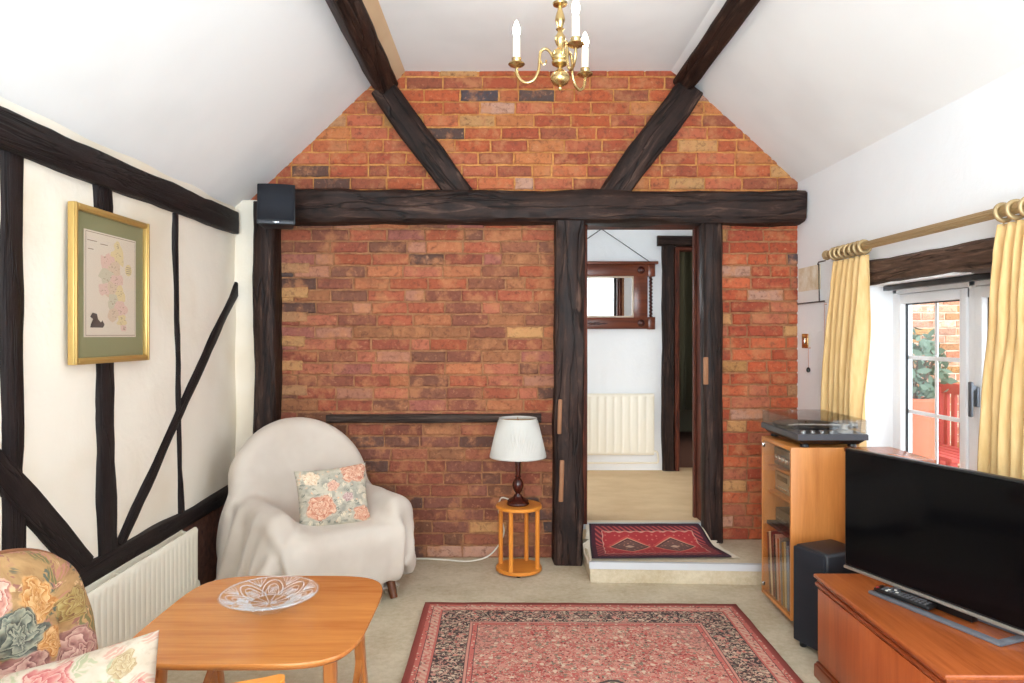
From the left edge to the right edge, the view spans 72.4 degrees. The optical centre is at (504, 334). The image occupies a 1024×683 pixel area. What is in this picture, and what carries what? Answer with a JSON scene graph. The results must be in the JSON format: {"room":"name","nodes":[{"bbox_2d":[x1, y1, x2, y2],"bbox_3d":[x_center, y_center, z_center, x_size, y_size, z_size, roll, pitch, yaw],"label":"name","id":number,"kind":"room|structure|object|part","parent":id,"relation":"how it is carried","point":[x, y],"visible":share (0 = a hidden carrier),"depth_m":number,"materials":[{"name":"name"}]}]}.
{"room":"living room","nodes":[
{"label":"living room","id":0,"kind":"room"},
{"bbox_2d":[0,97,256,586],"bbox_3d":[-1.600,0.190,1.325,0.360,2.320,5.950,0,0,0],"label":"wall","id":1,"kind":"structure","parent":0,"point":[60,445],"depth_m":3.07,"materials":[{"name":"beige paint"}]},
{"bbox_2d":[0,150,25,549],"bbox_3d":[-1.588,0.145,2.235,0.057,1.450,0.108,0,0,0],"label":"beam","id":2,"kind":"structure","parent":1,"relation":"attached to","point":[11,164],"depth_m":2.22,"materials":[{"name":"black paint"}]},
{"bbox_2d":[0,449,93,571],"bbox_3d":[-1.584,0.573,2.322,0.059,0.673,0.681,0,0,0],"label":"beam","id":3,"kind":"structure","parent":1,"relation":"attached to","point":[41,517],"depth_m":2.35,"materials":[{"name":"black paint"}]},
{"bbox_2d":[92,184,117,555],"bbox_3d":[-1.588,0.145,2.755,0.057,1.453,0.166,0,0,0],"label":"beam","id":4,"kind":"structure","parent":1,"relation":"attached to","point":[106,486],"depth_m":2.74,"materials":[{"name":"black paint"}]},
{"bbox_2d":[68,201,149,364],"bbox_3d":[-1.544,-0.185,2.757,0.030,0.586,0.530,0,0,0],"label":"framed map","id":5,"kind":"object","parent":1,"relation":"attached to","point":[109,253],"visible":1,"depth_m":2.72,"materials":[{"name":"gold"}]},
{"bbox_2d":[84,228,135,336],"bbox_3d":[-1.550,-0.193,2.757,0.004,0.401,0.360,0,0,0],"label":"print","id":6,"kind":"object","parent":5,"relation":"attached to","point":[109,255],"depth_m":2.74,"materials":[{"name":"beige paper"}]},
{"bbox_2d":[0,106,238,233],"bbox_3d":[-1.585,-0.638,1.205,0.090,0.158,5.711,0,0,0],"label":"beam","id":7,"kind":"structure","parent":1,"relation":"attached to","point":[20,135],"depth_m":2.68,"materials":[{"name":"black paint"}]},
{"bbox_2d":[78,485,227,586],"bbox_3d":[-1.597,0.900,1.245,0.115,0.098,5.790,0,0,0],"label":"beam","id":8,"kind":"structure","parent":1,"relation":"attached to","point":[157,533],"depth_m":3.06,"materials":[{"name":"black paint"}]},
{"bbox_2d":[117,282,237,544],"bbox_3d":[-1.590,0.269,3.510,0.058,1.230,1.345,0,0,0],"label":"beam","id":9,"kind":"structure","parent":1,"relation":"attached to","point":[148,482],"depth_m":3.32,"materials":[{"name":"black paint"}]},
{"bbox_2d":[172,213,184,513],"bbox_3d":[-1.588,0.145,3.368,0.057,1.452,0.101,0,0,0],"label":"beam","id":10,"kind":"structure","parent":1,"relation":"attached to","point":[175,216],"depth_m":3.35,"materials":[{"name":"black paint"}]},
{"bbox_2d":[167,558,819,682],"bbox_3d":[0.135,1.370,1.250,3.620,0.080,6.000,0,0,0],"label":"floor","id":11,"kind":"structure","parent":0,"point":[390,634],"depth_m":3.51,"materials":[{"name":"beige carpet"}]},
{"bbox_2d":[85,527,199,648],"bbox_3d":[-1.514,1.121,2.779,0.081,0.399,1.258,0,0,0],"label":"radiator","id":12,"kind":"object","parent":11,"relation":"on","point":[125,600],"visible":0.48,"depth_m":2.87,"materials":[{"name":"white metal"}]},
{"bbox_3d":[-1.548,1.076,2.757,0.012,0.288,1.195,0,0,0],"label":"panel","id":13,"kind":"part","parent":12,"relation":"part of","materials":[{"name":"white metal"}]},
{"bbox_2d":[132,576,382,682],"bbox_3d":[-0.750,1.104,2.210,0.670,0.452,0.690,0,0,0],"label":"coffee table","id":14,"kind":"object","parent":11,"relation":"on","point":[244,623],"visible":0.85,"depth_m":2.15,"materials":[{"name":"wood"}]},
{"bbox_3d":[-1.000,1.114,1.985,0.040,0.432,0.132,0,0,0],"label":"leg","id":15,"kind":"part","parent":14,"relation":"part of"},
{"bbox_3d":[-1.000,1.114,2.435,0.040,0.432,0.132,0,0,0],"label":"leg","id":16,"kind":"part","parent":14,"relation":"part of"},
{"bbox_3d":[-0.500,1.114,1.985,0.040,0.432,0.132,0,0,0],"label":"leg","id":17,"kind":"part","parent":14,"relation":"part of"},
{"bbox_3d":[-0.500,1.114,2.435,0.040,0.432,0.132,0,0,0],"label":"leg","id":18,"kind":"part","parent":14,"relation":"part of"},
{"bbox_2d":[234,674,284,682],"bbox_3d":[-0.923,0.942,0.709,0.906,0.779,1.702,0,0,0],"label":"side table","id":19,"kind":"object","parent":11,"relation":"on","point":[279,678],"visible":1,"depth_m":1.51,"materials":[{"name":"orange wood"}]},
{"bbox_2d":[0,548,97,675],"bbox_3d":[-1.177,0.782,1.533,0.203,0.525,0.816,0,0,6],"label":"armchair","id":20,"kind":"object","parent":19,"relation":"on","point":[46,612],"visible":0.89,"depth_m":1.69,"materials":[{"name":"fabric"}]},
{"bbox_2d":[0,630,158,682],"bbox_3d":[-0.900,0.830,1.294,0.538,0.444,0.265,0,0,-17],"label":"cushion","id":21,"kind":"object","parent":19,"relation":"on","point":[134,660],"visible":1,"depth_m":1.37,"materials":[{"name":"fabric"}]},
{"bbox_2d":[252,201,281,433],"bbox_3d":[-1.392,0.280,4.105,0.133,2.100,0.166,0,0,0],"label":"beam","id":22,"kind":"structure","parent":11,"relation":"on","point":[267,268],"depth_m":4.03,"materials":[{"name":"brown wood"}]},
{"bbox_2d":[386,581,397,598],"bbox_3d":[-0.969,0.923,3.633,0.722,0.826,0.725,0,0,-38],"label":"armchair","id":23,"kind":"object","parent":11,"relation":"on","point":[391,585],"visible":0.06,"depth_m":3.54,"materials":[{"name":"brown wood"}]},
{"bbox_2d":[216,417,415,593],"bbox_3d":[-1.016,0.893,3.607,0.990,0.866,0.867,0,0,-37],"label":"throw blanket","id":24,"kind":"object","parent":23,"relation":"on","point":[260,532],"visible":0.79,"depth_m":3.48,"materials":[{"name":"beige fabric"}]},
{"bbox_2d":[294,463,370,525],"bbox_3d":[-0.859,0.810,3.497,0.367,0.309,0.144,0,0,-24],"label":"cushion","id":25,"kind":"object","parent":24,"relation":"on","point":[336,495],"visible":0.89,"depth_m":3.45,"materials":[{"name":"fabric"}]},
{"bbox_2d":[496,500,541,577],"bbox_3d":[0.078,1.142,3.945,0.260,0.376,0.260,0,0,0],"label":"stand","id":26,"kind":"object","parent":11,"relation":"on","point":[518,568],"visible":0.98,"depth_m":3.89,"materials":[{"name":"orange wood"}]},
{"bbox_2d":[416,416,545,561],"bbox_3d":[-0.236,0.897,4.066,0.985,0.858,0.320,0,0,21],"label":"table lamp","id":27,"kind":"object","parent":26,"relation":"on","point":[517,439],"visible":0.92,"depth_m":3.85,"materials":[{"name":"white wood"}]},
{"bbox_3d":[-0.351,1.130,4.096,0.794,0.392,0.111,0,0,8],"label":"power cord","id":28,"kind":"part","parent":27,"relation":"part of","materials":[{"name":"beige plastic"}]},
{"bbox_3d":[0.073,0.708,3.945,0.064,0.387,0.064,0,0,0],"label":"stem","id":29,"kind":"part","parent":27,"relation":"part of","materials":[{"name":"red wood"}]},
{"bbox_3d":[0.073,0.577,3.945,0.320,0.218,0.320,0,0,0],"label":"lamp shade","id":30,"kind":"part","parent":27,"relation":"part of","materials":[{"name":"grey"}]},
{"bbox_3d":[-0.024,1.137,3.991,0.025,0.328,0.025,0,0,0],"label":"post","id":31,"kind":"part","parent":26,"relation":"part of","materials":[{"name":"orange wood"}]},
{"bbox_3d":[0.032,1.137,3.843,0.025,0.328,0.025,0,0,0],"label":"post","id":32,"kind":"part","parent":26,"relation":"part of","materials":[{"name":"orange wood"}]},
{"bbox_3d":[0.124,1.137,4.047,0.025,0.328,0.025,0,0,0],"label":"post","id":33,"kind":"part","parent":26,"relation":"part of","materials":[{"name":"orange wood"}]},
{"bbox_3d":[0.180,1.137,3.899,0.025,0.328,0.025,0,0,0],"label":"post","id":34,"kind":"part","parent":26,"relation":"part of","materials":[{"name":"orange wood"}]},
{"bbox_2d":[551,220,584,565],"bbox_3d":[0.370,0.335,4.109,0.186,1.991,0.173,0,0,0],"label":"beam","id":35,"kind":"structure","parent":11,"relation":"on","point":[569,235],"depth_m":4.03,"materials":[{"name":"brown wood"}]},
{"bbox_2d":[401,602,803,682],"bbox_3d":[0.368,1.316,2.259,1.524,0.010,2.362,0,0,0],"label":"rug","id":36,"kind":"object","parent":11,"relation":"on","point":[454,642],"visible":1,"depth_m":2.97,"materials":[{"name":"fabric"}]},
{"bbox_2d":[582,539,761,584],"bbox_3d":[1.099,1.274,3.972,1.292,0.112,0.556,0,0,0],"label":"step","id":37,"kind":"structure","parent":11,"relation":"on","point":[746,569],"depth_m":3.74,"materials":[{"name":"beige carpet"}]},
{"bbox_2d":[583,523,739,563],"bbox_3d":[0.863,1.181,3.980,0.836,0.121,0.384,0,0,0],"label":"rug","id":38,"kind":"object","parent":37,"relation":"on","point":[606,540],"visible":1,"depth_m":4.03,"materials":[{"name":"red fabric"}]},
{"bbox_2d":[699,223,722,543],"bbox_3d":[1.222,0.281,4.149,0.126,1.882,0.111,0,0,0],"label":"beam","id":39,"kind":"structure","parent":37,"relation":"on","point":[710,234],"depth_m":4.10,"materials":[{"name":"brown wood"}]},
{"bbox_2d":[762,436,859,620],"bbox_3d":[1.458,0.919,3.352,0.334,0.818,0.367,0,0,0],"label":"base cabinet","id":40,"kind":"object","parent":11,"relation":"on","point":[816,501],"visible":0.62,"depth_m":3.17,"materials":[{"name":"brown wood"}]},
{"bbox_2d":[767,532,770,593],"bbox_3d":[1.452,1.128,3.468,0.290,0.297,0.054,0,0,0],"label":"record sleeve","id":41,"kind":"object","parent":40,"relation":"in","point":[767,532],"visible":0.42,"depth_m":3.46,"materials":[{"name":"brown"}]},
{"bbox_2d":[769,531,772,594],"bbox_3d":[1.454,1.124,3.452,0.290,0.304,0.049,0,0,0],"label":"record sleeve","id":42,"kind":"object","parent":40,"relation":"in","point":[769,531],"visible":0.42,"depth_m":3.45,"materials":[{"name":"beige"}]},
{"bbox_2d":[773,535,776,599],"bbox_3d":[1.452,1.124,3.390,0.290,0.305,0.048,0,0,0],"label":"record sleeve","id":43,"kind":"object","parent":40,"relation":"in","point":[773,535],"visible":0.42,"depth_m":3.38,"materials":[{"name":"black"}]},
{"bbox_2d":[771,531,780,596],"bbox_3d":[1.456,1.120,3.431,0.290,0.312,0.050,0,0,0],"label":"record sleeve","id":44,"kind":"object","parent":40,"relation":"in","point":[772,532],"visible":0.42,"depth_m":3.43,"materials":[{"name":"red"}]},
{"bbox_3d":[1.460,0.902,3.526,0.330,0.785,0.017,0,0,0],"label":"panel","id":45,"kind":"part","parent":40,"relation":"part of","materials":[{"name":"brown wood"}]},
{"bbox_3d":[1.460,1.286,3.352,0.330,0.017,0.333,0,0,0],"label":"panel","id":46,"kind":"part","parent":40,"relation":"part of","materials":[{"name":"brown wood"}]},
{"bbox_2d":[767,520,789,538],"bbox_3d":[1.465,0.936,3.352,0.300,0.017,0.333,0,0,0],"label":"shelf","id":47,"kind":"object","parent":40,"relation":"attached to","point":[775,524],"depth_m":3.39,"materials":[{"name":"wood"}]},
{"bbox_2d":[777,538,780,602],"bbox_3d":[1.456,1.128,3.354,0.290,0.297,0.040,0,0,0],"label":"record sleeve","id":48,"kind":"object","parent":40,"relation":"in","point":[777,538],"visible":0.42,"depth_m":3.35,"materials":[{"name":"orange"}]},
{"bbox_2d":[769,489,789,502],"bbox_3d":[1.470,0.779,3.352,0.290,0.012,0.333,0,0,0],"label":"shelf","id":49,"kind":"object","parent":40,"relation":"attached to","point":[772,492],"depth_m":3.41,"materials":[{"name":"brown wood"}]},
{"bbox_2d":[769,464,789,475],"bbox_3d":[1.470,0.652,3.352,0.290,0.012,0.333,0,0,0],"label":"shelf","id":50,"kind":"object","parent":40,"relation":"attached to","point":[782,469],"depth_m":3.41,"materials":[{"name":"brown wood"}]},
{"bbox_2d":[775,534,785,600],"bbox_3d":[1.454,1.120,3.375,0.290,0.312,0.040,0,0,0],"label":"record sleeve","id":51,"kind":"object","parent":40,"relation":"in","point":[776,535],"visible":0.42,"depth_m":3.38,"materials":[{"name":"beige"}]},
{"bbox_2d":[773,446,789,469],"bbox_3d":[1.458,0.602,3.352,0.253,0.088,0.311,0,0,0],"label":"amplifier","id":52,"kind":"object","parent":40,"relation":"on","point":[781,456],"visible":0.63,"depth_m":3.40,"materials":[{"name":"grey metal"}]},
{"bbox_2d":[775,470,789,496],"bbox_3d":[1.460,0.723,3.352,0.249,0.094,0.311,0,0,0],"label":"receiver","id":53,"kind":"object","parent":40,"relation":"on","point":[782,481],"visible":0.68,"depth_m":3.41,"materials":[{"name":"brown"}]},
{"bbox_2d":[776,507,789,528],"bbox_3d":[1.466,0.893,3.352,0.238,0.066,0.311,0,0,0],"label":"deck","id":54,"kind":"object","parent":40,"relation":"on","point":[782,513],"visible":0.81,"depth_m":3.42,"materials":[{"name":"grey"}]},
{"bbox_2d":[782,542,784,606],"bbox_3d":[1.454,1.128,3.299,0.290,0.297,0.029,0,0,0],"label":"record sleeve","id":55,"kind":"object","parent":40,"relation":"in","point":[782,542],"visible":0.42,"depth_m":3.30,"materials":[{"name":"brown"}]},
{"bbox_2d":[779,537,789,605],"bbox_3d":[1.452,1.120,3.317,0.290,0.313,0.038,0,0,0],"label":"record sleeve","id":56,"kind":"object","parent":40,"relation":"in","point":[781,539],"visible":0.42,"depth_m":3.32,"materials":[{"name":"grey"}]},
{"bbox_2d":[784,542,786,607],"bbox_3d":[1.456,1.124,3.280,0.290,0.305,0.029,0,0,0],"label":"record sleeve","id":57,"kind":"object","parent":40,"relation":"in","point":[785,575],"visible":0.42,"depth_m":3.27,"materials":[{"name":"beige"}]},
{"bbox_2d":[787,546,788,610],"bbox_3d":[1.452,1.128,3.240,0.290,0.297,0.012,0,-2,0],"label":"record sleeve","id":58,"kind":"object","parent":40,"relation":"in","point":[787,546],"visible":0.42,"depth_m":3.24,"materials":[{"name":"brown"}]},
{"bbox_2d":[786,541,789,574],"bbox_3d":[1.458,1.120,3.259,0.290,0.313,0.029,0,0,0],"label":"record sleeve","id":59,"kind":"object","parent":40,"relation":"in","point":[787,542],"visible":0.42,"depth_m":3.27,"materials":[{"name":"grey cardboard"}]},
{"bbox_2d":[789,546,789,611],"bbox_3d":[1.454,1.124,3.216,0.290,0.305,0.017,0,-1,0],"label":"record sleeve","id":60,"kind":"object","parent":40,"relation":"in","point":[789,546],"visible":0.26,"depth_m":3.22,"materials":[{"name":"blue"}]},
{"bbox_3d":[1.460,0.518,3.352,0.330,0.017,0.333,0,0,0],"label":"panel","id":61,"kind":"part","parent":40,"relation":"part of","materials":[{"name":"brown wood"}]},
{"bbox_2d":[761,419,868,447],"bbox_3d":[1.470,0.445,3.360,0.316,0.130,0.450,0,0,0],"label":"turntable","id":62,"kind":"object","parent":40,"relation":"on","point":[804,432],"visible":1,"depth_m":3.19,"materials":[{"name":"grey"}]},
{"bbox_3d":[1.465,0.431,3.410,0.304,0.027,0.304,0,0,0],"label":"platter","id":63,"kind":"part","parent":62,"relation":"part of","materials":[{"name":"black plastic"}]},
{"bbox_3d":[1.460,0.902,3.176,0.330,0.785,0.017,0,0,0],"label":"panel","id":64,"kind":"part","parent":40,"relation":"part of","materials":[{"name":"brown wood"}]},
{"bbox_2d":[794,539,856,650],"bbox_3d":[1.369,1.113,2.965,0.221,0.435,0.180,0,0,-21],"label":"floor speaker","id":65,"kind":"object","parent":11,"relation":"on","point":[822,556],"visible":0.48,"depth_m":2.93,"materials":[{"name":"black"}]},
{"bbox_2d":[794,545,825,650],"bbox_3d":[1.272,1.102,2.927,0.014,0.400,0.168,0,0,-21],"label":"grille","id":66,"kind":"object","parent":65,"relation":"attached to","point":[809,560],"depth_m":2.93,"materials":[{"name":"black fabric"}]},
{"bbox_2d":[844,447,935,462],"bbox_3d":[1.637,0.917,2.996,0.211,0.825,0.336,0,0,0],"label":"windowsill","id":67,"kind":"structure","parent":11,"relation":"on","point":[892,451],"depth_m":3.01,"materials":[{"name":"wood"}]},
{"bbox_2d":[813,573,1023,682],"bbox_3d":[1.469,1.130,2.324,0.532,0.400,0.823,0,0,0],"label":"stand","id":68,"kind":"object","parent":11,"relation":"on","point":[864,637],"visible":0.77,"depth_m":2.26,"materials":[{"name":"brown wood"}]},
{"bbox_3d":[1.216,1.121,2.336,0.006,0.278,0.758,0,0,0],"label":"door","id":69,"kind":"part","parent":68,"relation":"part of","materials":[{"name":"brown wood"}]},
{"bbox_2d":[874,585,936,610],"bbox_3d":[1.383,0.908,2.425,0.046,0.019,0.205,0,0,-25],"label":"remote control","id":70,"kind":"object","parent":68,"relation":"on","point":[910,599],"visible":1,"depth_m":2.41,"materials":[{"name":"black plastic"}]},
{"bbox_2d":[844,448,1023,646],"bbox_3d":[1.471,0.681,2.310,0.160,0.497,0.815,0,0,-21],"label":"television","id":71,"kind":"object","parent":68,"relation":"on","point":[951,538],"visible":0.95,"depth_m":2.31,"materials":[{"name":"black plastic"}]},
{"bbox_2d":[0,0,1023,206],"bbox_3d":[0.090,-1.147,1.275,3.410,0.863,6.050,0,0,0],"label":"ceiling","id":72,"kind":"structure","parent":0,"point":[217,97],"depth_m":3.12,"materials":[{"name":"white paint"}]},
{"bbox_2d":[325,0,397,93],"bbox_3d":[-0.715,-1.486,1.255,0.167,0.163,5.810,0,0,0],"label":"beam","id":73,"kind":"structure","parent":72,"relation":"attached to","point":[352,17],"depth_m":3.43,"materials":[{"name":"brown wood"}]},
{"bbox_2d":[508,0,592,91],"bbox_3d":[0.205,-1.312,2.980,0.382,0.531,0.396,0,0,0],"label":"chandelier","id":74,"kind":"object","parent":72,"relation":"hanging from","point":[560,77],"visible":1,"depth_m":2.99,"materials":[{"name":"gold metal"}]},
{"bbox_3d":[0.050,-1.323,3.026,0.033,0.077,0.032,0,0,0],"label":"bulb","id":75,"kind":"part","parent":74,"relation":"part of","materials":[{"name":"white"}]},
{"bbox_3d":[0.128,-1.159,3.015,0.170,0.155,0.013,0,0,8],"label":"arm","id":76,"kind":"part","parent":74,"relation":"part of","materials":[{"name":"gold metal"}]},
{"bbox_3d":[0.236,-1.258,3.000,0.083,0.424,0.083,0,0,0],"label":"stem","id":77,"kind":"part","parent":74,"relation":"part of","materials":[{"name":"gold metal"}]},
{"bbox_3d":[0.264,-1.159,2.894,0.013,0.155,0.170,0,0,-15],"label":"arm","id":78,"kind":"part","parent":74,"relation":"part of","materials":[{"name":"gold metal"}]},
{"bbox_3d":[0.285,-1.323,2.818,0.033,0.077,0.032,0,0,0],"label":"bulb","id":79,"kind":"part","parent":74,"relation":"part of","materials":[{"name":"white"}]},
{"bbox_3d":[0.308,-1.159,3.083,0.013,0.155,0.170,0,0,41],"label":"arm","id":80,"kind":"part","parent":74,"relation":"part of","materials":[{"name":"gold metal"}]},
{"bbox_3d":[0.359,-1.323,3.142,0.033,0.077,0.032,0,0,0],"label":"bulb","id":81,"kind":"part","parent":74,"relation":"part of","materials":[{"name":"white"}]},
{"bbox_2d":[673,0,759,89],"bbox_3d":[1.078,-1.516,1.255,0.172,0.173,5.810,0,0,0],"label":"beam","id":82,"kind":"structure","parent":72,"relation":"attached to","point":[733,13],"depth_m":3.48,"materials":[{"name":"brown wood"}]},
{"bbox_2d":[251,71,797,557],"bbox_3d":[0.094,-0.135,4.309,3.378,2.970,0.282,0,0,0],"label":"wall","id":83,"kind":"structure","parent":0,"point":[379,318],"depth_m":4.18,"materials":[{"name":"brick"}]},
{"bbox_2d":[371,84,472,189],"bbox_3d":[-0.486,-1.135,4.140,0.598,0.740,0.100,0,0,0],"label":"beam","id":84,"kind":"structure","parent":83,"relation":"attached to","point":[409,126],"depth_m":4.09,"materials":[{"name":"brown wood"}]},
{"bbox_2d":[326,413,540,422],"bbox_3d":[-0.422,0.495,4.166,1.275,0.057,0.056,0,0,0],"label":"beam","id":85,"kind":"structure","parent":83,"relation":"attached to","point":[330,418],"depth_m":4.14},
{"bbox_2d":[294,188,806,227],"bbox_3d":[0.168,-0.745,4.116,3.135,0.203,0.211,0,0,0],"label":"beam","id":86,"kind":"structure","parent":83,"relation":"attached to","point":[335,206],"depth_m":4.03,"materials":[{"name":"brown wood"}]},
{"bbox_2d":[257,183,294,229],"bbox_3d":[-1.244,-0.706,3.896,0.202,0.229,0.275,0,0,0],"label":"wall speaker","id":87,"kind":"object","parent":86,"relation":"attached to","point":[275,202],"visible":1,"depth_m":3.78,"materials":[{"name":"black"}]},
{"bbox_2d":[583,224,700,523],"bbox_3d":[0.841,0.218,4.301,0.770,1.823,0.246,0,0,0],"label":"door frame","id":88,"kind":"structure","parent":83,"relation":"attached to","point":[696,366],"depth_m":4.31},
{"bbox_2d":[600,82,702,190],"bbox_3d":[0.863,-1.139,4.141,0.602,0.745,0.100,0,0,0],"label":"beam","id":89,"kind":"structure","parent":83,"relation":"attached to","point":[670,116],"depth_m":4.09,"materials":[{"name":"brown wood"}]},
{"bbox_2d":[587,230,691,469],"bbox_3d":[0.410,-0.120,5.230,3.420,2.700,1.660,0,0,0],"label":"wall","id":90,"kind":"structure","parent":0,"point":[618,360],"depth_m":5.86,"materials":[{"name":"white paint"}]},
{"bbox_2d":[587,230,657,329],"bbox_3d":[0.765,-0.470,5.825,1.010,0.848,0.073,0,0,0],"label":"wall mirror","id":91,"kind":"object","parent":90,"relation":"attached to","point":[617,291],"visible":0.55,"depth_m":5.81,"materials":[{"name":"brown wood"}]},
{"bbox_2d":[587,278,631,315],"bbox_3d":[0.760,-0.317,5.827,0.640,0.364,0.006,0,0,0],"label":"mirror glass","id":92,"kind":"object","parent":91,"relation":"attached to","point":[605,296],"depth_m":5.82,"materials":[{"name":"silver metal"}]},
{"bbox_3d":[0.765,-0.329,5.822,1.010,0.566,0.065,0,0,0],"label":"frame","id":93,"kind":"part","parent":91,"relation":"part of","materials":[{"name":"brown wood"}]},
{"bbox_2d":[587,393,658,463],"bbox_3d":[0.760,0.777,5.803,1.036,0.585,0.030,0,0,0],"label":"radiator","id":94,"kind":"object","parent":90,"relation":"attached to","point":[617,423],"visible":0.65,"depth_m":5.79,"materials":[{"name":"beige metal"}]},
{"bbox_2d":[657,236,691,470],"bbox_3d":[1.650,0.153,5.875,0.761,1.959,0.145,0,0,0],"label":"door frame","id":95,"kind":"structure","parent":90,"relation":"attached to","point":[668,244],"depth_m":5.82,"materials":[{"name":"brown wood"}]},
{"bbox_2d":[583,432,698,538],"bbox_3d":[0.650,1.181,6.200,3.700,0.098,4.000,0,0,0],"label":"floor","id":96,"kind":"structure","parent":0,"point":[611,494],"depth_m":5.00,"materials":[{"name":"beige carpet"}]},
{"bbox_2d":[583,520,700,528],"bbox_3d":[0.838,1.145,4.223,0.765,0.035,0.077,0,0,0],"label":"threshold","id":97,"kind":"object","parent":96,"relation":"on","point":[588,521],"visible":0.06,"depth_m":4.23,"materials":[{"name":"grey"}]},
{"bbox_2d":[680,409,691,431],"bbox_3d":[1.850,0.030,7.140,1.500,2.400,2.320,0,0,0],"label":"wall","id":98,"kind":"structure","parent":0,"point":[685,415],"depth_m":8.20,"materials":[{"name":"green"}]},
{"bbox_2d":[679,252,691,409],"bbox_3d":[2.000,-0.095,7.296,0.900,1.750,0.098,0,0,0],"label":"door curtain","id":99,"kind":"object","parent":98,"relation":"hanging from","point":[685,258],"visible":0.12,"depth_m":7.28,"materials":[{"name":"green fabric"}]},
{"bbox_2d":[797,66,1023,446],"bbox_3d":[1.833,0.190,1.275,0.205,2.320,6.050,0,0,0],"label":"wall","id":100,"kind":"structure","parent":0,"point":[965,157],"depth_m":3.13,"materials":[{"name":"white paint"}]},
{"bbox_2d":[802,334,808,347],"bbox_3d":[1.736,0.035,4.058,0.015,0.084,0.080,0,0,0],"label":"light switch","id":101,"kind":"object","parent":100,"relation":"attached to","point":[805,337],"visible":1,"depth_m":4.05,"materials":[{"name":"gold metal"}]},
{"bbox_2d":[806,347,810,371],"bbox_3d":[1.733,0.142,3.998,0.024,0.144,0.022,0,0,0],"label":"pull cord","id":102,"kind":"object","parent":101,"relation":"hanging from","point":[808,368],"visible":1,"depth_m":4.00,"materials":[{"name":"brown plastic"}]},
{"bbox_2d":[824,303,826,339],"bbox_3d":[1.733,0.054,3.797,0.024,0.452,0.022,0,0,0],"label":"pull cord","id":103,"kind":"object","parent":100,"relation":"attached to","point":[824,303],"visible":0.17,"depth_m":3.79,"materials":[{"name":"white plastic"}]},
{"bbox_2d":[822,202,1023,259],"bbox_3d":[1.698,-0.411,2.518,0.092,0.062,2.307,0,0,0],"label":"pole","id":104,"kind":"object","parent":100,"relation":"attached to","point":[987,215],"visible":0.69,"depth_m":2.71,"materials":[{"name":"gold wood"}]},
{"bbox_2d":[820,239,871,446],"bbox_3d":[1.676,0.113,3.457,0.095,1.116,0.425,0,0,-3],"label":"curtain","id":105,"kind":"object","parent":104,"relation":"hanging from","point":[846,353],"visible":0.78,"depth_m":3.39,"materials":[{"name":"fabric"}]},
{"bbox_2d":[977,197,1023,478],"bbox_3d":[1.686,0.021,2.206,0.094,0.938,0.460,0,0,0],"label":"curtain","id":106,"kind":"object","parent":104,"relation":"hanging from","point":[1001,424],"visible":0.94,"depth_m":2.32,"materials":[{"name":"fabric"}]},
{"bbox_2d":[869,237,994,285],"bbox_3d":[1.800,-0.287,2.688,0.174,0.141,1.536,0,0,0],"label":"beam","id":107,"kind":"structure","parent":100,"relation":"attached to","point":[976,256],"depth_m":2.80,"materials":[{"name":"brown wood"}]},
{"bbox_2d":[883,273,990,470],"bbox_3d":[1.835,0.253,2.737,0.220,0.975,1.315,0,0,0],"label":"glazed door","id":108,"kind":"structure","parent":100,"relation":"in","point":[973,296],"depth_m":2.94,"materials":[{"name":"white plastic"}]},
{"bbox_3d":[1.815,-0.221,2.732,0.030,0.024,1.205,0,0,0],"label":"blind rail","id":109,"kind":"part","parent":108,"relation":"part of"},
{"bbox_3d":[1.855,0.255,2.772,0.035,0.140,0.028,0,0,0],"label":"handle","id":110,"kind":"part","parent":108,"relation":"part of","materials":[{"name":"grey"}]},
{"bbox_3d":[1.901,0.233,2.455,0.058,0.851,0.677,0,0,0],"label":"sash","id":111,"kind":"part","parent":108,"relation":"part of","materials":[{"name":"white plastic"}]},
{"label":"outside","id":112,"kind":"structure","parent":0,"visible":0},
{"bbox_3d":[1.000,1.470,-0.750,16.000,0.080,25.500,0,0,0],"label":"ground","id":113,"kind":"structure","parent":112,"visible":0},
{"bbox_2d":[912,327,950,396],"bbox_3d":[3.712,0.653,6.486,0.717,1.556,0.735,0,0,0],"label":"shrub","id":114,"kind":"object","parent":113,"relation":"on","point":[928,336],"visible":0.05,"depth_m":6.38,"materials":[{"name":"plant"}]},
{"bbox_2d":[912,338,957,459],"bbox_3d":[2.986,0.726,5.054,0.436,1.408,0.428,0,0,0],"label":"potted plant","id":115,"kind":"object","parent":113,"relation":"on","point":[923,427],"visible":0.44,"depth_m":4.94,"materials":[{"name":"orange ceramic"}]},
{"bbox_3d":[2.966,0.404,5.053,0.227,0.453,0.268,0,0,37],"label":"stem","id":116,"kind":"part","parent":115,"relation":"part of","materials":[{"name":"green"}]},
{"bbox_3d":[2.960,0.940,5.050,0.320,0.980,0.320,0,0,0],"label":"pot","id":117,"kind":"part","parent":115,"relation":"part of","materials":[{"name":"orange ceramic"}]},
{"bbox_2d":[912,301,959,467],"bbox_3d":[4.250,0.080,6.998,2.500,2.740,0.204,0,0,0],"label":"wall","id":118,"kind":"structure","parent":113,"relation":"on","point":[923,315],"depth_m":6.90,"materials":[{"name":"brick"}]},
{"bbox_2d":[938,382,959,466],"bbox_3d":[3.605,0.920,5.730,0.450,1.020,0.860,0,0,0],"label":"garden bench","id":119,"kind":"object","parent":113,"relation":"on","point":[948,455],"visible":0.18,"depth_m":5.94,"materials":[{"name":"red paint"}]},
{"bbox_3d":[3.800,0.940,6.100,0.060,0.980,0.060,0,0,0],"label":"leg","id":120,"kind":"part","parent":119,"relation":"part of","materials":[{"name":"red paint"}]},
{"bbox_3d":[3.585,0.955,5.730,0.410,0.030,0.860,0,0,0],"label":"seat","id":121,"kind":"part","parent":119,"relation":"part of","materials":[{"name":"red paint"}]},
{"bbox_3d":[3.420,1.200,5.360,0.060,0.460,0.060,0,0,0],"label":"leg","id":122,"kind":"part","parent":119,"relation":"part of","materials":[{"name":"red paint"}]}
]}

